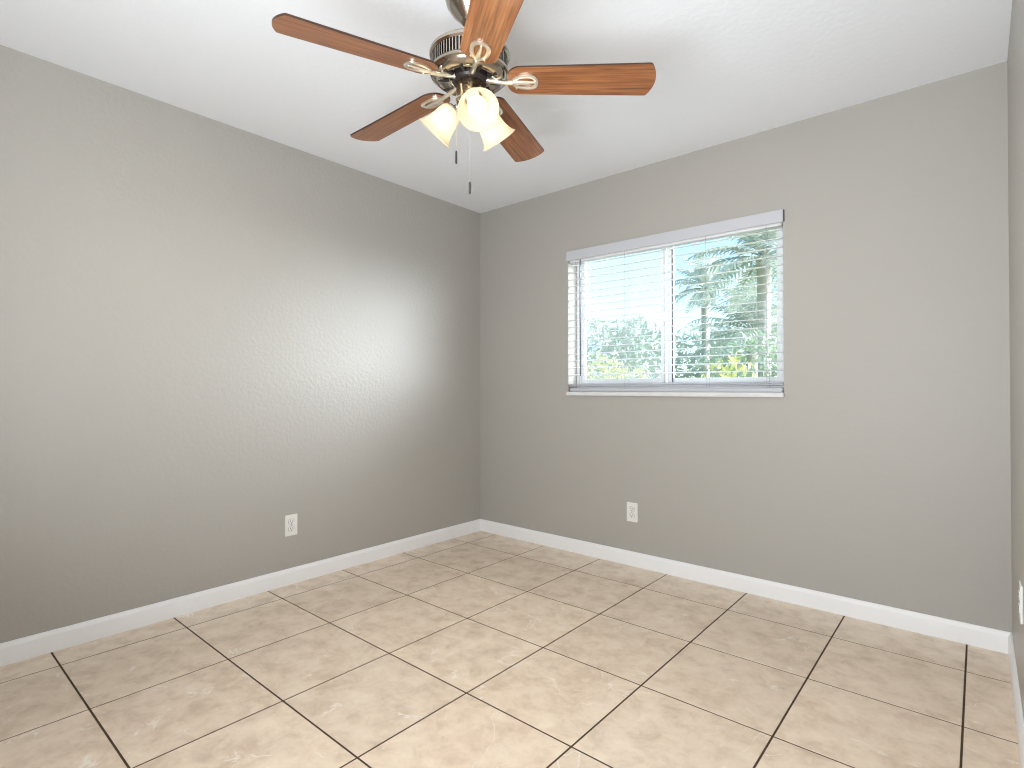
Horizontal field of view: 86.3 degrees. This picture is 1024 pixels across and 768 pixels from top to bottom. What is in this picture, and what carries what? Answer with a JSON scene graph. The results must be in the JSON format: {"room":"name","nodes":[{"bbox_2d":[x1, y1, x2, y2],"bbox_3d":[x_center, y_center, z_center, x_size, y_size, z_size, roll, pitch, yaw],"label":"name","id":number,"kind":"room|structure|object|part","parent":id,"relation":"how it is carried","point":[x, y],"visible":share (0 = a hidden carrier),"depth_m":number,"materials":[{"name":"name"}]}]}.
{"room":"empty bedroom","nodes":[
{"label":"empty bedroom","id":0,"kind":"room"},
{"bbox_2d":[0,45,479,642],"bbox_3d":[-2.129,-0.136,2.160,0.200,2.720,5.960,0,-1,41],"label":"wall","id":1,"kind":"structure","parent":0,"point":[213,333],"depth_m":2.69,"materials":[{"name":"grey paint"}]},
{"bbox_2d":[0,519,479,666],"bbox_3d":[-1.271,1.068,2.987,0.012,0.087,3.150,0,-1,41],"label":"baseboard","id":2,"kind":"structure","parent":1,"relation":"attached to","point":[28,647],"depth_m":2.69,"materials":[{"name":"white paint"}]},
{"bbox_2d":[285,514,297,536],"bbox_3d":[-1.229,0.786,3.042,0.009,0.117,0.073,0,-1,41],"label":"electrical outlet","id":3,"kind":"object","parent":1,"relation":"attached to","point":[290,520],"visible":1,"depth_m":3.04,"materials":[{"name":"white plastic"}]},
{"bbox_2d":[288,526,294,531],"bbox_3d":[-1.227,0.805,3.040,0.004,0.030,0.038,0,-1,41],"label":"receptacle","id":4,"kind":"object","parent":3,"relation":"attached to","point":[290,528],"depth_m":3.04,"materials":[{"name":"white plastic"}]},
{"bbox_2d":[288,519,294,524],"bbox_3d":[-1.227,0.766,3.041,0.004,0.030,0.038,0,-1,41],"label":"receptacle","id":5,"kind":"object","parent":3,"relation":"attached to","point":[290,521],"depth_m":3.04,"materials":[{"name":"white plastic"}]},
{"bbox_2d":[0,0,1011,212],"bbox_3d":[-0.972,-1.406,1.050,3.016,0.120,5.760,0,-1,41],"label":"ceiling","id":6,"kind":"structure","parent":0,"point":[727,70],"depth_m":2.25,"materials":[{"name":"white paint"}]},
{"bbox_2d":[272,0,655,193],"bbox_3d":[-0.170,-0.966,1.779,1.086,0.747,1.126,0,-1,41],"label":"ceiling fan","id":7,"kind":"object","parent":6,"relation":"hanging from","point":[469,63],"visible":1,"depth_m":1.69,"materials":[{"name":"brown wood"}]},
{"bbox_3d":[-0.435,-0.964,1.562,0.465,0.006,0.131,-2,12,-32],"label":"blade","id":8,"kind":"part","parent":7,"relation":"part of","materials":[{"name":"brown wood"}]},
{"bbox_3d":[-0.408,-0.960,1.978,0.465,0.006,0.131,-3,10,40],"label":"blade","id":9,"kind":"part","parent":7,"relation":"part of","materials":[{"name":"brown wood"}]},
{"bbox_3d":[-0.241,-0.840,1.772,0.132,0.133,0.121,0,-1,41],"label":"lamp shade","id":10,"kind":"part","parent":7,"relation":"part of","materials":[{"name":"white glass"}]},
{"bbox_2d":[448,102,457,112],"bbox_3d":[-0.188,-0.884,1.763,0.057,0.048,0.054,0,-1,41],"label":"socket","id":11,"kind":"object","parent":7,"relation":"attached to","point":[452,108],"depth_m":1.74,"materials":[{"name":"silver metal"}]},
{"bbox_3d":[-0.177,-0.832,1.738,0.002,0.179,0.002,0,-1,41],"label":"pull chain","id":12,"kind":"part","parent":7,"relation":"part of","materials":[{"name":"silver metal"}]},
{"bbox_2d":[431,35,507,93],"bbox_3d":[-0.136,-1.006,1.752,0.243,0.079,0.243,0,-1,41],"label":"motor housing","id":13,"kind":"object","parent":7,"relation":"attached to","point":[456,64],"depth_m":1.68,"materials":[{"name":"metal"}]},
{"bbox_2d":[465,91,481,103],"bbox_3d":[-0.121,-0.885,1.699,0.056,0.048,0.054,0,-1,41],"label":"socket","id":14,"kind":"object","parent":7,"relation":"attached to","point":[471,94],"depth_m":1.68,"materials":[{"name":"glass"}]},
{"bbox_3d":[-0.108,-0.847,1.657,0.063,0.068,0.060,0,-1,41],"label":"light bulb","id":15,"kind":"part","parent":7,"relation":"part of","materials":[{"name":"white glass"}]},
{"bbox_3d":[-0.109,-0.841,1.645,0.131,0.133,0.124,0,-1,41],"label":"lamp shade","id":16,"kind":"part","parent":7,"relation":"part of","materials":[{"name":"white glass"}]},
{"bbox_3d":[-0.048,-0.965,1.408,0.131,0.006,0.465,12,-2,-14],"label":"blade","id":17,"kind":"part","parent":7,"relation":"part of","materials":[{"name":"brown wood"}]},
{"bbox_3d":[-0.057,-0.839,1.815,0.126,0.133,0.133,0,-1,41],"label":"lamp shade","id":18,"kind":"part","parent":7,"relation":"part of","materials":[{"name":"white glass"}]},
{"bbox_3d":[-0.004,-0.959,2.081,0.131,0.006,0.465,-13,-7,21],"label":"blade","id":19,"kind":"part","parent":7,"relation":"part of","materials":[{"name":"brown wood"}]},
{"bbox_3d":[0.218,-0.962,1.728,0.465,0.006,0.131,2,-12,4],"label":"blade","id":20,"kind":"part","parent":7,"relation":"part of","materials":[{"name":"brown wood"}]},
{"bbox_2d":[0,531,1020,767],"bbox_3d":[-0.972,1.153,1.026,3.016,0.120,5.760,0,-1,41],"label":"floor","id":21,"kind":"structure","parent":0,"point":[479,649],"depth_m":2.04,"materials":[{"name":"beige tile"}]},
{"bbox_2d":[480,61,1011,632],"bbox_3d":[1.041,-0.126,3.237,3.216,2.720,0.200,0,-1,41],"label":"wall","id":22,"kind":"structure","parent":0,"point":[881,473],"depth_m":2.70,"materials":[{"name":"grey paint"}]},
{"bbox_2d":[627,502,637,521],"bbox_3d":[0.737,0.787,3.352,0.073,0.117,0.009,0,-1,41],"label":"electrical outlet","id":23,"kind":"object","parent":22,"relation":"attached to","point":[632,508],"visible":1,"depth_m":3.35,"materials":[{"name":"white plastic"}]},
{"bbox_2d":[566,392,784,396],"bbox_3d":[0.931,0.061,3.288,1.344,0.025,0.182,0,-1,41],"label":"trim","id":24,"kind":"structure","parent":22,"relation":"attached to","point":[683,394],"depth_m":3.11,"materials":[{"name":"white stone"}]},
{"bbox_2d":[577,228,783,391],"bbox_3d":[0.971,-0.418,3.339,1.336,0.934,0.068,0,-1,41],"label":"window","id":25,"kind":"structure","parent":22,"relation":"in","point":[665,378],"depth_m":3.34,"materials":[{"name":"white plastic"}]},
{"bbox_3d":[0.716,-0.433,3.539,0.616,0.857,0.024,0,-1,41],"label":"sash","id":26,"kind":"part","parent":25,"relation":"part of","materials":[{"name":"clear glass"}]},
{"bbox_2d":[566,209,784,391],"bbox_3d":[0.900,-0.423,3.253,1.348,0.937,0.075,0,-1,41],"label":"window blind","id":27,"kind":"object","parent":25,"relation":"attached to","point":[770,220],"visible":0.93,"depth_m":3.17,"materials":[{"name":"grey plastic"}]},
{"bbox_3d":[0.439,-0.398,3.663,0.002,0.859,0.052,0,-1,41],"label":"ladder cord","id":28,"kind":"part","parent":27,"relation":"part of","materials":[{"name":"white fabric"}]},
{"bbox_3d":[0.906,0.035,3.259,1.324,0.022,0.050,0,-1,41],"label":"rail","id":29,"kind":"part","parent":27,"relation":"part of","materials":[{"name":"grey plastic"}]},
{"bbox_3d":[1.107,-0.403,3.091,0.002,0.859,0.052,0,-1,41],"label":"ladder cord","id":30,"kind":"part","parent":27,"relation":"part of","materials":[{"name":"white fabric"}]},
{"bbox_3d":[1.350,-0.405,2.883,0.002,0.859,0.052,0,-1,41],"label":"ladder cord","id":31,"kind":"part","parent":27,"relation":"part of","materials":[{"name":"white fabric"}]},
{"bbox_3d":[1.204,-0.437,3.157,0.674,0.857,0.024,0,-1,41],"label":"sash","id":32,"kind":"part","parent":25,"relation":"part of","materials":[{"name":"clear glass"}]},
{"bbox_2d":[480,519,1010,653],"bbox_3d":[0.896,1.070,3.210,3.016,0.087,0.012,0,-1,41],"label":"baseboard","id":33,"kind":"structure","parent":22,"relation":"attached to","point":[943,628],"depth_m":2.79,"materials":[{"name":"white paint"}]},
{"bbox_2d":[1007,0,1023,717],"bbox_3d":[0.249,-0.156,-0.008,0.200,2.720,5.760,0,-1,41],"label":"wall","id":34,"kind":"structure","parent":0,"point":[1015,60],"depth_m":1.79,"materials":[{"name":"grey paint"}]},
{"bbox_2d":[1008,633,1023,767],"bbox_3d":[1.011,1.050,1.034,0.012,0.087,3.150,0,-1,41],"label":"baseboard","id":35,"kind":"structure","parent":34,"relation":"attached to","point":[1019,719],"depth_m":1.78,"materials":[{"name":"white paint"}]},
{"bbox_2d":[1018,580,1022,623],"bbox_3d":[1.549,0.663,1.663,0.009,0.117,0.073,0,-1,41],"label":"electrical outlet","id":36,"kind":"object","parent":34,"relation":"attached to","point":[1020,591],"visible":1,"depth_m":1.64,"materials":[{"name":"white plastic"}]},
{"label":"outside","id":37,"kind":"structure","parent":0,"visible":0},
{"bbox_3d":[10.925,1.578,21.088,55.000,0.100,39.800,0,-1,41],"label":"ground","id":38,"kind":"structure","parent":37,"visible":0},
{"bbox_2d":[587,336,607,373],"bbox_3d":[2.035,-0.192,23.251,4.000,3.520,1.500,0,-1,41],"label":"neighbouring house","id":39,"kind":"structure","parent":38,"relation":"on","point":[595,337],"depth_m":22.02,"materials":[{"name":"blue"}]},
{"bbox_2d":[587,350,647,378],"bbox_3d":[1.223,0.469,7.675,1.630,1.922,1.027,0,-1,41],"label":"shrub","id":40,"kind":"object","parent":38,"relation":"on","point":[625,369],"visible":0.11,"depth_m":7.51,"materials":[{"name":"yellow plant"}]},
{"bbox_2d":[587,315,660,378],"bbox_3d":[1.707,0.073,10.694,2.789,2.765,1.896,0,-1,41],"label":"leafy tree","id":41,"kind":"object","parent":38,"relation":"on","point":[622,355],"visible":0.27,"depth_m":10.21,"materials":[{"name":"green plant"}]},
{"bbox_2d":[674,253,737,377],"bbox_3d":[4.147,-0.672,11.790,1.482,4.270,1.603,0,-1,19],"label":"palm tree","id":42,"kind":"object","parent":38,"relation":"on","point":[702,279],"visible":0.49,"depth_m":11.68,"materials":[{"name":"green plant"}]},
{"bbox_2d":[647,304,776,377],"bbox_3d":[6.956,-0.433,13.999,7.384,3.840,3.200,0,-1,41],"label":"hedge","id":43,"kind":"object","parent":38,"relation":"on","point":[698,336],"visible":0.1,"depth_m":14.90,"materials":[{"name":"green leaf"},{"name":"grey brown bark"}]},
{"bbox_2d":[679,229,776,376],"bbox_3d":[3.347,-0.696,7.386,2.058,4.236,2.103,0,-1,41],"label":"palm tree","id":44,"kind":"object","parent":38,"relation":"on","point":[772,235],"visible":0.43,"depth_m":7.28,"materials":[{"name":"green plant"}]},
{"bbox_2d":[701,352,754,377],"bbox_3d":[2.357,0.524,5.792,1.079,1.776,0.819,0,-1,41],"label":"shrub","id":45,"kind":"object","parent":38,"relation":"on","point":[726,368],"visible":0.13,"depth_m":5.75,"materials":[{"name":"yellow plant"}]},
{"bbox_2d":[689,270,776,376],"bbox_3d":[4.249,-0.363,9.590,2.207,3.610,2.122,0,-1,5],"label":"palm tree","id":46,"kind":"object","parent":38,"relation":"on","point":[752,306],"visible":0.38,"depth_m":9.51,"materials":[{"name":"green plant"}]},
{"bbox_2d":[693,329,776,377],"bbox_3d":[2.886,0.375,6.546,1.428,2.086,0.923,0,-1,41],"label":"leafy bush","id":47,"kind":"object","parent":38,"relation":"on","point":[773,350],"visible":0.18,"depth_m":6.52,"materials":[{"name":"green plant"}]}
]}

